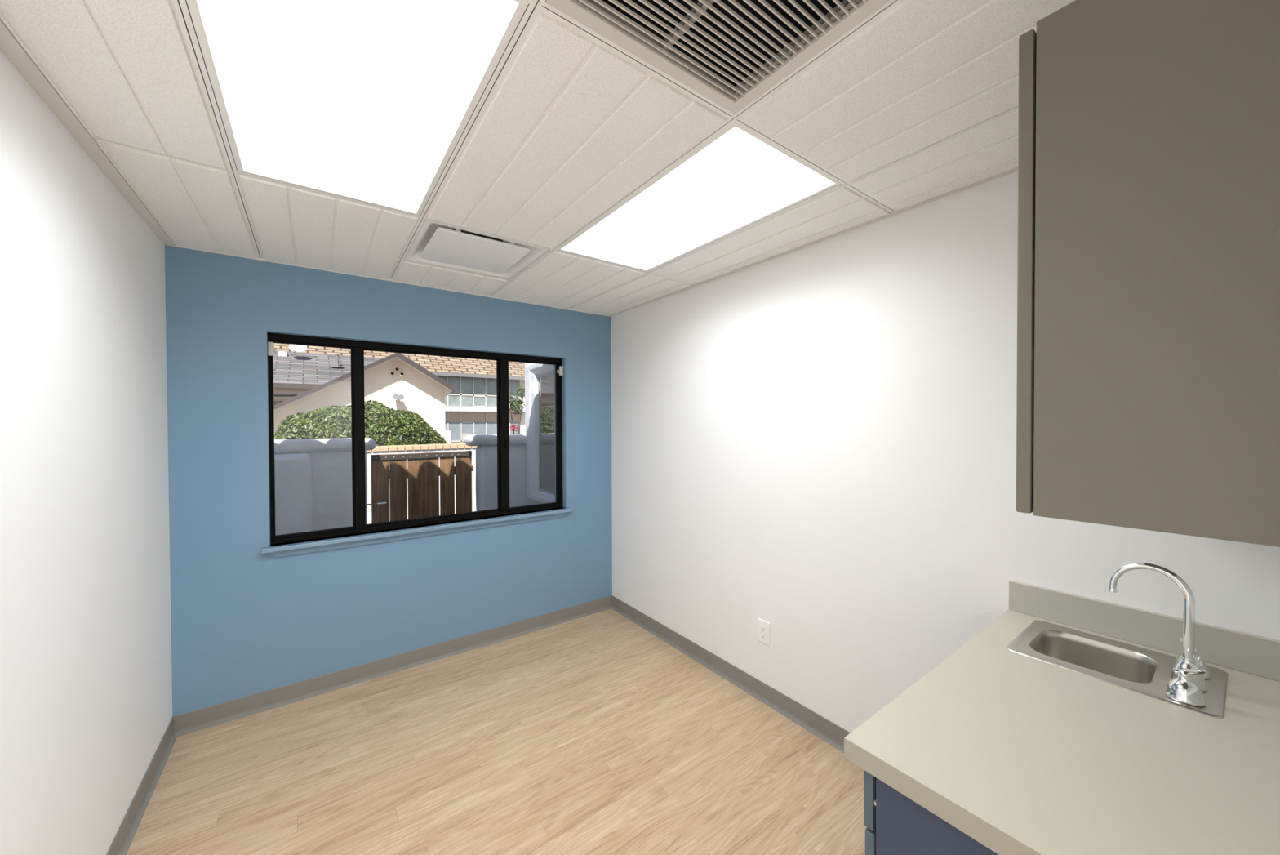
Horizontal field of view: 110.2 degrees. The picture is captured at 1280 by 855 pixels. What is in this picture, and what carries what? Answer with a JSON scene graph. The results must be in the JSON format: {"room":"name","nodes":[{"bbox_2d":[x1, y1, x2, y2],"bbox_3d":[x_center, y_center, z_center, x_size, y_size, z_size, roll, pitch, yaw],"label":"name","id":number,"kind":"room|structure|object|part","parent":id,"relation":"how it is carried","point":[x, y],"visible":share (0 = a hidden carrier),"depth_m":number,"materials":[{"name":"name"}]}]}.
{"room":"medical exam room","nodes":[
{"label":"medical exam room","id":0,"kind":"room"},
{"bbox_2d":[0,48,172,854],"bbox_3d":[-1.019,0.230,0.315,0.120,2.680,4.979,-1,1,-36],"label":"wall","id":1,"kind":"structure","parent":0,"point":[86,678],"depth_m":1.33,"materials":[{"name":"white paint"}]},
{"bbox_2d":[106,716,177,854],"bbox_3d":[-1.338,1.494,0.891,0.019,0.100,3.291,-1,1,-36],"label":"baseboard","id":2,"kind":"structure","parent":1,"relation":"attached to","point":[121,843],"depth_m":1.80,"materials":[{"name":"rubber"}]},
{"bbox_2d":[164,245,612,715],"bbox_3d":[-1.339,0.198,3.041,2.582,2.680,0.200,-1,1,-36],"label":"wall","id":3,"kind":"structure","parent":0,"point":[245,621],"depth_m":2.56,"materials":[{"name":"blue paint"}]},
{"bbox_2d":[172,595,612,737],"bbox_3d":[-1.269,1.468,2.968,2.582,0.100,0.019,-1,1,-36],"label":"baseboard","id":4,"kind":"structure","parent":3,"relation":"attached to","point":[202,718],"depth_m":2.69,"materials":[{"name":"rubber"}]},
{"bbox_2d":[261,332,572,557],"bbox_3d":[-1.318,0.083,2.976,1.850,1.228,0.157,-1,1,-36],"label":"window","id":5,"kind":"structure","parent":3,"relation":"in","point":[357,348],"depth_m":2.79,"materials":[{"name":"black metal"}]},
{"bbox_2d":[267,341,276,355],"bbox_3d":[-2.032,-0.432,2.466,0.035,0.076,0.038,-1,1,-36],"label":"sensor","id":6,"kind":"object","parent":5,"relation":"attached to","point":[271,349],"visible":1,"depth_m":2.45,"materials":[{"name":"beige plastic"}]},
{"bbox_3d":[-1.897,0.067,2.608,0.384,1.104,0.028,-1,1,-36],"label":"sash","id":7,"kind":"part","parent":5,"relation":"part of","materials":[{"name":"black metal"}]},
{"bbox_3d":[-1.282,0.651,2.937,1.850,0.025,0.042,-1,1,-36],"label":"sill","id":8,"kind":"part","parent":5,"relation":"part of","materials":[{"name":"blue paint"}]},
{"bbox_3d":[-1.311,0.648,2.977,1.781,0.020,0.060,-1,1,-36],"label":"sill","id":9,"kind":"part","parent":5,"relation":"part of","materials":[{"name":"blue paint"}]},
{"bbox_3d":[-1.368,0.060,3.009,0.844,1.104,0.028,-1,1,-36],"label":"sash","id":10,"kind":"part","parent":5,"relation":"part of","materials":[{"name":"black metal"}]},
{"bbox_3d":[-0.811,0.053,3.401,0.398,1.104,0.028,-1,1,-36],"label":"sash","id":11,"kind":"part","parent":5,"relation":"part of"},
{"bbox_2d":[556,365,563,375],"bbox_3d":[-0.625,-0.443,3.495,0.037,0.072,0.038,-1,1,-36],"label":"sensor","id":12,"kind":"object","parent":5,"relation":"attached to","point":[560,371],"visible":1,"depth_m":3.48,"materials":[{"name":"beige plastic"}]},
{"bbox_3d":[-0.617,-0.443,3.492,0.028,0.072,0.024,-1,1,-36],"label":"casing","id":13,"kind":"part","parent":12,"relation":"part of","materials":[{"name":"beige plastic"}]},
{"bbox_2d":[126,608,866,854],"bbox_3d":[0.101,1.566,1.096,2.582,0.060,4.659,-1,1,-36],"label":"floor","id":14,"kind":"structure","parent":0,"point":[593,734],"depth_m":2.00,"materials":[{"name":"brown wood"}]},
{"bbox_2d":[863,769,998,854],"bbox_3d":[1.085,1.114,1.002,1.091,0.838,0.614,-1,1,-36],"label":"base cabinet","id":15,"kind":"object","parent":14,"relation":"on","point":[895,824],"visible":0.22,"depth_m":0.86,"materials":[{"name":"blue laminate"}]},
{"bbox_3d":[0.688,0.761,1.077,0.544,0.120,0.020,-1,1,-36],"label":"drawer","id":16,"kind":"part","parent":15,"relation":"part of","materials":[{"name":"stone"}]},
{"bbox_3d":[0.691,1.128,1.079,0.544,0.602,0.020,-1,1,-36],"label":"door","id":17,"kind":"part","parent":15,"relation":"part of","materials":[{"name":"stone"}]},
{"bbox_2d":[844,579,1279,854],"bbox_3d":[1.069,0.624,1.007,1.103,0.142,0.651,-1,1,-36],"label":"countertop","id":18,"kind":"structure","parent":15,"relation":"on","point":[1021,754],"depth_m":0.92,"materials":[{"name":"beige laminate"}]},
{"bbox_2d":[1005,619,1227,718],"bbox_3d":[1.314,0.720,1.248,0.326,0.150,0.391,-1,1,-36],"label":"bar sink","id":19,"kind":"object","parent":18,"relation":"in","point":[1144,671],"visible":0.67,"depth_m":1.29,"materials":[{"name":"silver metal"}]},
{"bbox_3d":[1.292,0.721,1.280,0.229,0.147,0.244,-1,1,-36],"label":"bowl","id":20,"kind":"part","parent":19,"relation":"part of","materials":[{"name":"silver metal"}]},
{"bbox_2d":[1107,562,1210,706],"bbox_3d":[1.378,0.502,1.126,0.201,0.290,0.202,0,1,8],"label":"faucet","id":21,"kind":"object","parent":19,"relation":"on","point":[1186,684],"visible":1,"depth_m":1.11,"materials":[{"name":"silver metal"}]},
{"bbox_3d":[1.341,0.474,1.175,0.020,0.235,0.151,-1,1,-36],"label":"spout","id":22,"kind":"part","parent":21,"relation":"part of","materials":[{"name":"silver metal"}]},
{"bbox_3d":[1.304,0.622,1.068,0.064,0.052,0.064,-1,1,-36],"label":"handle","id":23,"kind":"part","parent":21,"relation":"part of","materials":[{"name":"silver metal"}]},
{"bbox_3d":[1.380,0.613,1.124,0.060,0.068,0.060,-1,1,-36],"label":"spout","id":24,"kind":"part","parent":21,"relation":"part of","materials":[{"name":"silver metal"}]},
{"bbox_3d":[1.315,0.584,1.068,0.029,0.024,0.046,-1,1,-36],"label":"lever","id":25,"kind":"part","parent":21,"relation":"part of","materials":[{"name":"silver metal"}]},
{"bbox_3d":[1.456,0.620,1.179,0.064,0.052,0.064,-1,1,-36],"label":"handle","id":26,"kind":"part","parent":21,"relation":"part of","materials":[{"name":"silver metal"}]},
{"bbox_3d":[1.389,0.588,1.111,0.008,0.038,0.008,-1,1,-36],"label":"lift rod","id":27,"kind":"part","parent":21,"relation":"part of","materials":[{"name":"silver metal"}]},
{"bbox_2d":[0,0,1075,316],"bbox_3d":[0.090,-1.006,1.065,2.582,0.237,4.659,-1,1,-36],"label":"ceiling","id":28,"kind":"structure","parent":0,"point":[916,104],"depth_m":1.38,"materials":[{"name":"white paint"}]},
{"bbox_3d":[-1.339,-0.886,0.868,0.040,0.015,3.291,-1,1,-36],"label":"edge trim","id":29,"kind":"part","parent":28,"relation":"part of","materials":[{"name":"white metal"}]},
{"bbox_2d":[186,0,528,215],"bbox_3d":[-0.823,-0.942,1.254,0.583,0.089,1.192,-1,1,-36],"label":"ceiling light","id":30,"kind":"object","parent":28,"relation":"attached to","point":[371,101],"visible":1,"depth_m":1.16,"materials":[{"name":"paint"}]},
{"bbox_3d":[-1.272,-0.912,2.947,2.522,0.014,0.015,-1,1,-36],"label":"edge trim","id":31,"kind":"part","parent":28,"relation":"part of","materials":[{"name":"paint"}]},
{"bbox_2d":[404,219,548,279],"bbox_3d":[-0.870,-0.984,2.351,0.582,0.152,0.582,-1,1,-36],"label":"ceiling vent","id":32,"kind":"object","parent":28,"relation":"in","point":[436,243],"visible":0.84,"depth_m":2.33,"materials":[{"name":"white metal"}]},
{"bbox_2d":[557,121,840,271],"bbox_3d":[0.162,-0.955,1.973,0.583,0.089,1.192,-1,1,-36],"label":"ceiling light","id":33,"kind":"object","parent":28,"relation":"attached to","point":[737,179],"visible":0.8,"depth_m":1.79,"materials":[{"name":"paint"}]},
{"bbox_2d":[546,0,890,114],"bbox_3d":[0.209,-0.975,0.875,0.583,0.163,0.583,-1,1,-36],"label":"ceiling vent","id":34,"kind":"object","parent":28,"relation":"in","point":[731,53],"visible":1,"depth_m":1.06,"materials":[{"name":"white metal"}]},
{"bbox_3d":[0.721,-0.913,2.374,0.020,0.014,3.291,-1,1,-36],"label":"edge trim","id":35,"kind":"part","parent":28,"relation":"part of","materials":[{"name":"white metal"}]},
{"bbox_2d":[524,170,1279,732],"bbox_3d":[0.694,0.265,2.634,0.218,2.900,6.700,-1,1,-36],"label":"wall","id":36,"kind":"structure","parent":0,"point":[816,442],"depth_m":2.05,"materials":[{"name":"white paint"}]},
{"bbox_2d":[525,363,555,503],"bbox_3d":[-0.808,0.053,4.506,0.150,1.530,1.470,-1,1,-36],"label":"pillar","id":37,"kind":"structure","parent":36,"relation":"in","point":[540,378],"depth_m":4.84,"materials":[{"name":"white paint"}]},
{"bbox_3d":[-0.816,0.063,4.500,0.025,1.256,0.956,-1,1,-36],"label":"frame","id":38,"kind":"part","parent":37,"relation":"part of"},
{"bbox_3d":[-0.819,0.063,4.498,0.004,1.210,0.910,-1,1,-36],"label":"pane","id":39,"kind":"part","parent":37,"relation":"part of","materials":[{"name":"clear glass"}]},
{"bbox_2d":[611,595,850,752],"bbox_3d":[0.542,1.465,2.662,0.019,0.100,2.649,-1,1,-36],"label":"baseboard","id":40,"kind":"structure","parent":36,"relation":"attached to","point":[826,730],"depth_m":2.58,"materials":[{"name":"rubber"}]},
{"bbox_2d":[758,617,769,645],"bbox_3d":[0.684,1.131,2.470,0.009,0.126,0.079,-1,1,-36],"label":"wall outlet","id":41,"kind":"object","parent":36,"relation":"attached to","point":[763,625],"visible":1,"depth_m":2.46,"materials":[{"name":"white plastic"}]},
{"bbox_2d":[760,624,765,639],"bbox_3d":[0.682,1.131,2.469,0.003,0.067,0.033,-1,1,-36],"label":"receptacle","id":42,"kind":"object","parent":41,"relation":"attached to","point":[762,626],"depth_m":2.47,"materials":[{"name":"white plastic"}]},
{"bbox_3d":[0.698,0.213,0.255,2.582,2.660,0.120,-1,1,-36],"label":"wall","id":43,"kind":"structure","parent":0,"visible":0},
{"bbox_2d":[1016,0,1279,546],"bbox_3d":[1.152,-0.250,0.887,1.091,0.767,0.370,-1,1,-36],"label":"upper cabinet","id":44,"kind":"object","parent":43,"relation":"attached to","point":[1148,390],"visible":1,"depth_m":0.60,"materials":[{"name":"beige laminate"}]},
{"bbox_3d":[0.828,-0.246,0.868,0.544,0.759,0.019,-1,1,-36],"label":"door","id":45,"kind":"part","parent":44,"relation":"part of","materials":[{"name":"beige laminate"}]},
{"label":"outside","id":46,"kind":"structure","parent":0,"visible":0},
{"bbox_3d":[-20.263,1.370,44.323,100.000,0.150,88.771,-1,1,-36],"label":"ground","id":47,"kind":"structure","parent":46,"visible":0},
{"bbox_2d":[273,391,305,404],"bbox_3d":[-12.932,0.222,13.978,5.050,2.820,1.600,-1,1,-36],"label":"porch roof","id":48,"kind":"structure","parent":47,"relation":"on","point":[276,393],"depth_m":14.47,"materials":[{"name":"beige paint"}]},
{"bbox_2d":[274,453,312,535],"bbox_3d":[-3.771,0.984,3.111,2.414,1.497,0.288,-1,1,-36],"label":"wall","id":49,"kind":"structure","parent":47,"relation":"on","point":[292,472],"depth_m":3.64,"materials":[{"name":"white paint"}]},
{"bbox_2d":[272,350,413,398],"bbox_3d":[-15.171,-0.787,16.303,13.200,4.800,4.090,-1,1,-36],"label":"house","id":50,"kind":"structure","parent":47,"relation":"on","point":[304,371],"depth_m":17.65,"materials":[{"name":"grey"}]},
{"bbox_2d":[278,351,288,356],"bbox_3d":[-14.746,-3.005,18.445,0.300,0.220,0.400,-1,1,-36],"label":"roof vent","id":51,"kind":"object","parent":50,"relation":"attached to","point":[281,353],"depth_m":18.29,"materials":[{"name":"white metal"}]},
{"bbox_2d":[288,344,306,356],"bbox_3d":[-14.095,-3.218,18.336,0.620,0.618,0.539,0,1,30],"label":"satellite dish","id":52,"kind":"object","parent":50,"relation":"on","point":[295,348],"visible":0.8,"depth_m":18.32,"materials":[{"name":"white metal"}]},
{"bbox_2d":[274,400,448,445],"bbox_3d":[-4.051,0.638,6.553,2.384,2.101,1.709,-1,1,-36],"label":"clipped hedge","id":53,"kind":"object","parent":47,"relation":"on","point":[389,426],"visible":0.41,"depth_m":6.15,"materials":[{"name":"green plant"}]},
{"bbox_2d":[273,352,454,444],"bbox_3d":[-11.532,0.290,13.280,10.485,5.201,3.980,-1,1,-36],"label":"gabled house","id":54,"kind":"structure","parent":47,"relation":"on","point":[394,380],"depth_m":14.03,"materials":[{"name":"beige paint"}]},
{"bbox_2d":[392,393,404,399],"bbox_3d":[-7.621,-0.970,14.055,0.310,0.198,0.333,-1,1,-36],"label":"wall lamp","id":55,"kind":"object","parent":54,"relation":"attached to","point":[395,396],"depth_m":13.97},
{"bbox_2d":[274,342,524,443],"bbox_3d":[-14.083,-3.486,32.393,44.000,9.800,9.424,-1,1,-36],"label":"building","id":56,"kind":"structure","parent":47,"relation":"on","point":[471,409],"depth_m":29.55,"materials":[{"name":"beige paint"}]},
{"bbox_3d":[-12.738,-2.745,28.549,0.730,1.160,0.060,-1,1,-36],"label":"pane","id":57,"kind":"part","parent":56,"relation":"part of","materials":[{"name":"grey glass"}]},
{"bbox_3d":[-12.726,0.245,28.585,0.730,1.220,0.060,-1,1,-36],"label":"pane","id":58,"kind":"part","parent":56,"relation":"part of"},
{"bbox_3d":[-12.734,-1.725,28.561,0.730,0.720,0.060,-1,1,-36],"label":"pane","id":59,"kind":"part","parent":56,"relation":"part of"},
{"bbox_3d":[-12.730,-0.710,28.574,0.730,0.570,0.060,-1,1,-36],"label":"infill panel","id":60,"kind":"part","parent":56,"relation":"part of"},
{"bbox_3d":[-12.080,-1.734,29.039,0.730,0.720,0.060,-1,1,-36],"label":"pane","id":61,"kind":"part","parent":56,"relation":"part of","materials":[{"name":"grey glass"}]},
{"bbox_3d":[-12.084,-2.754,29.027,0.730,1.160,0.060,-1,1,-36],"label":"pane","id":62,"kind":"part","parent":56,"relation":"part of","materials":[{"name":"grey glass"}]},
{"bbox_3d":[-12.072,0.236,29.063,0.730,1.220,0.060,-1,1,-36],"label":"pane","id":63,"kind":"part","parent":56,"relation":"part of","materials":[{"name":"grey glass"}]},
{"bbox_3d":[-12.076,-0.719,29.052,0.730,0.570,0.060,-1,1,-36],"label":"infill panel","id":64,"kind":"part","parent":56,"relation":"part of","materials":[{"name":"brown"}]},
{"bbox_3d":[-11.426,-1.742,29.517,0.730,0.720,0.060,-1,1,-36],"label":"pane","id":65,"kind":"part","parent":56,"relation":"part of","materials":[{"name":"glass"}]},
{"bbox_3d":[-11.430,-2.762,29.505,0.730,1.160,0.060,-1,1,-36],"label":"pane","id":66,"kind":"part","parent":56,"relation":"part of","materials":[{"name":"grey glass"}]},
{"bbox_3d":[-11.393,0.638,29.514,0.690,0.360,0.020,-1,1,-36],"label":"pane","id":67,"kind":"part","parent":56,"relation":"part of","materials":[{"name":"grey glass"}]},
{"bbox_3d":[-11.418,0.228,29.541,0.730,1.220,0.060,-1,1,-36],"label":"pane","id":68,"kind":"part","parent":56,"relation":"part of","materials":[{"name":"glass"}]},
{"bbox_3d":[-11.422,-0.727,29.529,0.730,0.570,0.060,-1,1,-36],"label":"infill panel","id":69,"kind":"part","parent":56,"relation":"part of","materials":[{"name":"brown"}]},
{"bbox_3d":[-10.772,-1.750,29.995,0.730,0.720,0.060,-1,1,-36],"label":"pane","id":70,"kind":"part","parent":56,"relation":"part of","materials":[{"name":"glass"}]},
{"bbox_3d":[-10.776,-2.770,29.983,0.730,1.160,0.060,-1,1,-36],"label":"pane","id":71,"kind":"part","parent":56,"relation":"part of","materials":[{"name":"grey glass"}]},
{"bbox_3d":[-10.764,0.219,30.019,0.730,1.220,0.060,-1,1,-36],"label":"pane","id":72,"kind":"part","parent":56,"relation":"part of","materials":[{"name":"glass"}]},
{"bbox_3d":[-10.768,-0.736,30.008,0.730,0.570,0.060,-1,1,-36],"label":"infill panel","id":73,"kind":"part","parent":56,"relation":"part of","materials":[{"name":"brown"}]},
{"bbox_3d":[-10.123,-2.779,30.461,0.730,1.160,0.060,-1,1,-36],"label":"pane","id":74,"kind":"part","parent":56,"relation":"part of","materials":[{"name":"grey glass"}]},
{"bbox_3d":[-10.111,0.211,30.497,0.730,1.220,0.060,-1,1,-36],"label":"pane","id":75,"kind":"part","parent":56,"relation":"part of","materials":[{"name":"glass"}]},
{"bbox_3d":[-10.118,-1.759,30.473,0.730,0.720,0.060,-1,1,-36],"label":"pane","id":76,"kind":"part","parent":56,"relation":"part of","materials":[{"name":"glass"}]},
{"bbox_3d":[-10.114,-0.744,30.485,0.730,0.570,0.060,-1,1,-36],"label":"infill panel","id":77,"kind":"part","parent":56,"relation":"part of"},
{"bbox_3d":[-8.803,0.194,31.453,0.730,1.220,0.060,-1,1,-36],"label":"pane","id":78,"kind":"part","parent":56,"relation":"part of","materials":[{"name":"clear glass"}]},
{"bbox_3d":[-8.815,-2.796,31.417,0.730,1.160,0.060,-1,1,-36],"label":"pane","id":79,"kind":"part","parent":56,"relation":"part of","materials":[{"name":"grey glass"}]},
{"bbox_3d":[-8.806,-0.761,31.441,0.730,0.570,0.060,-1,1,-36],"label":"infill panel","id":80,"kind":"part","parent":56,"relation":"part of","materials":[{"name":"brown"}]},
{"bbox_2d":[274,433,532,530],"bbox_3d":[-3.466,0.913,3.624,5.514,1.627,0.288,-1,1,-36],"label":"wall","id":81,"kind":"structure","parent":47,"relation":"on","point":[331,458],"depth_m":4.07,"materials":[{"name":"white paint"}]},
{"bbox_2d":[367,450,473,523],"bbox_3d":[-2.285,0.953,4.697,1.032,1.378,0.083,-1,1,-36],"label":"wooden gate","id":82,"kind":"object","parent":81,"relation":"attached to","point":[389,473],"visible":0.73,"depth_m":4.66,"materials":[{"name":"brown wood"}]},
{"bbox_3d":[-2.285,0.476,4.720,0.958,0.090,0.038,-1,1,-36],"label":"rail","id":83,"kind":"part","parent":82,"relation":"part of","materials":[{"name":"brown wood"}]},
{"bbox_3d":[-2.257,0.296,4.678,0.958,0.052,0.016,-1,1,-36],"label":"rail","id":84,"kind":"part","parent":82,"relation":"part of","materials":[{"name":"brown wood"}]},
{"bbox_2d":[365,443,477,524],"bbox_3d":[-2.620,0.956,6.280,4.800,1.455,0.212,-1,1,-36],"label":"wall","id":85,"kind":"structure","parent":47,"relation":"on","point":[421,448],"depth_m":5.92,"materials":[{"name":"paint"}]},
{"bbox_2d":[443,430,451,444],"bbox_3d":[-5.757,0.854,13.345,0.155,1.515,0.300,-1,1,-36],"label":"post","id":86,"kind":"object","parent":47,"relation":"on","point":[446,433],"visible":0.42,"depth_m":13.23,"materials":[{"name":"white"}]},
{"bbox_2d":[508,384,524,434],"bbox_3d":[-2.578,0.373,9.400,0.473,2.547,0.281,-1,1,-36],"label":"bougainvillea","id":87,"kind":"object","parent":47,"relation":"on","point":[518,402],"visible":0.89,"depth_m":9.38,"materials":[{"name":"green plant"}]}
]}

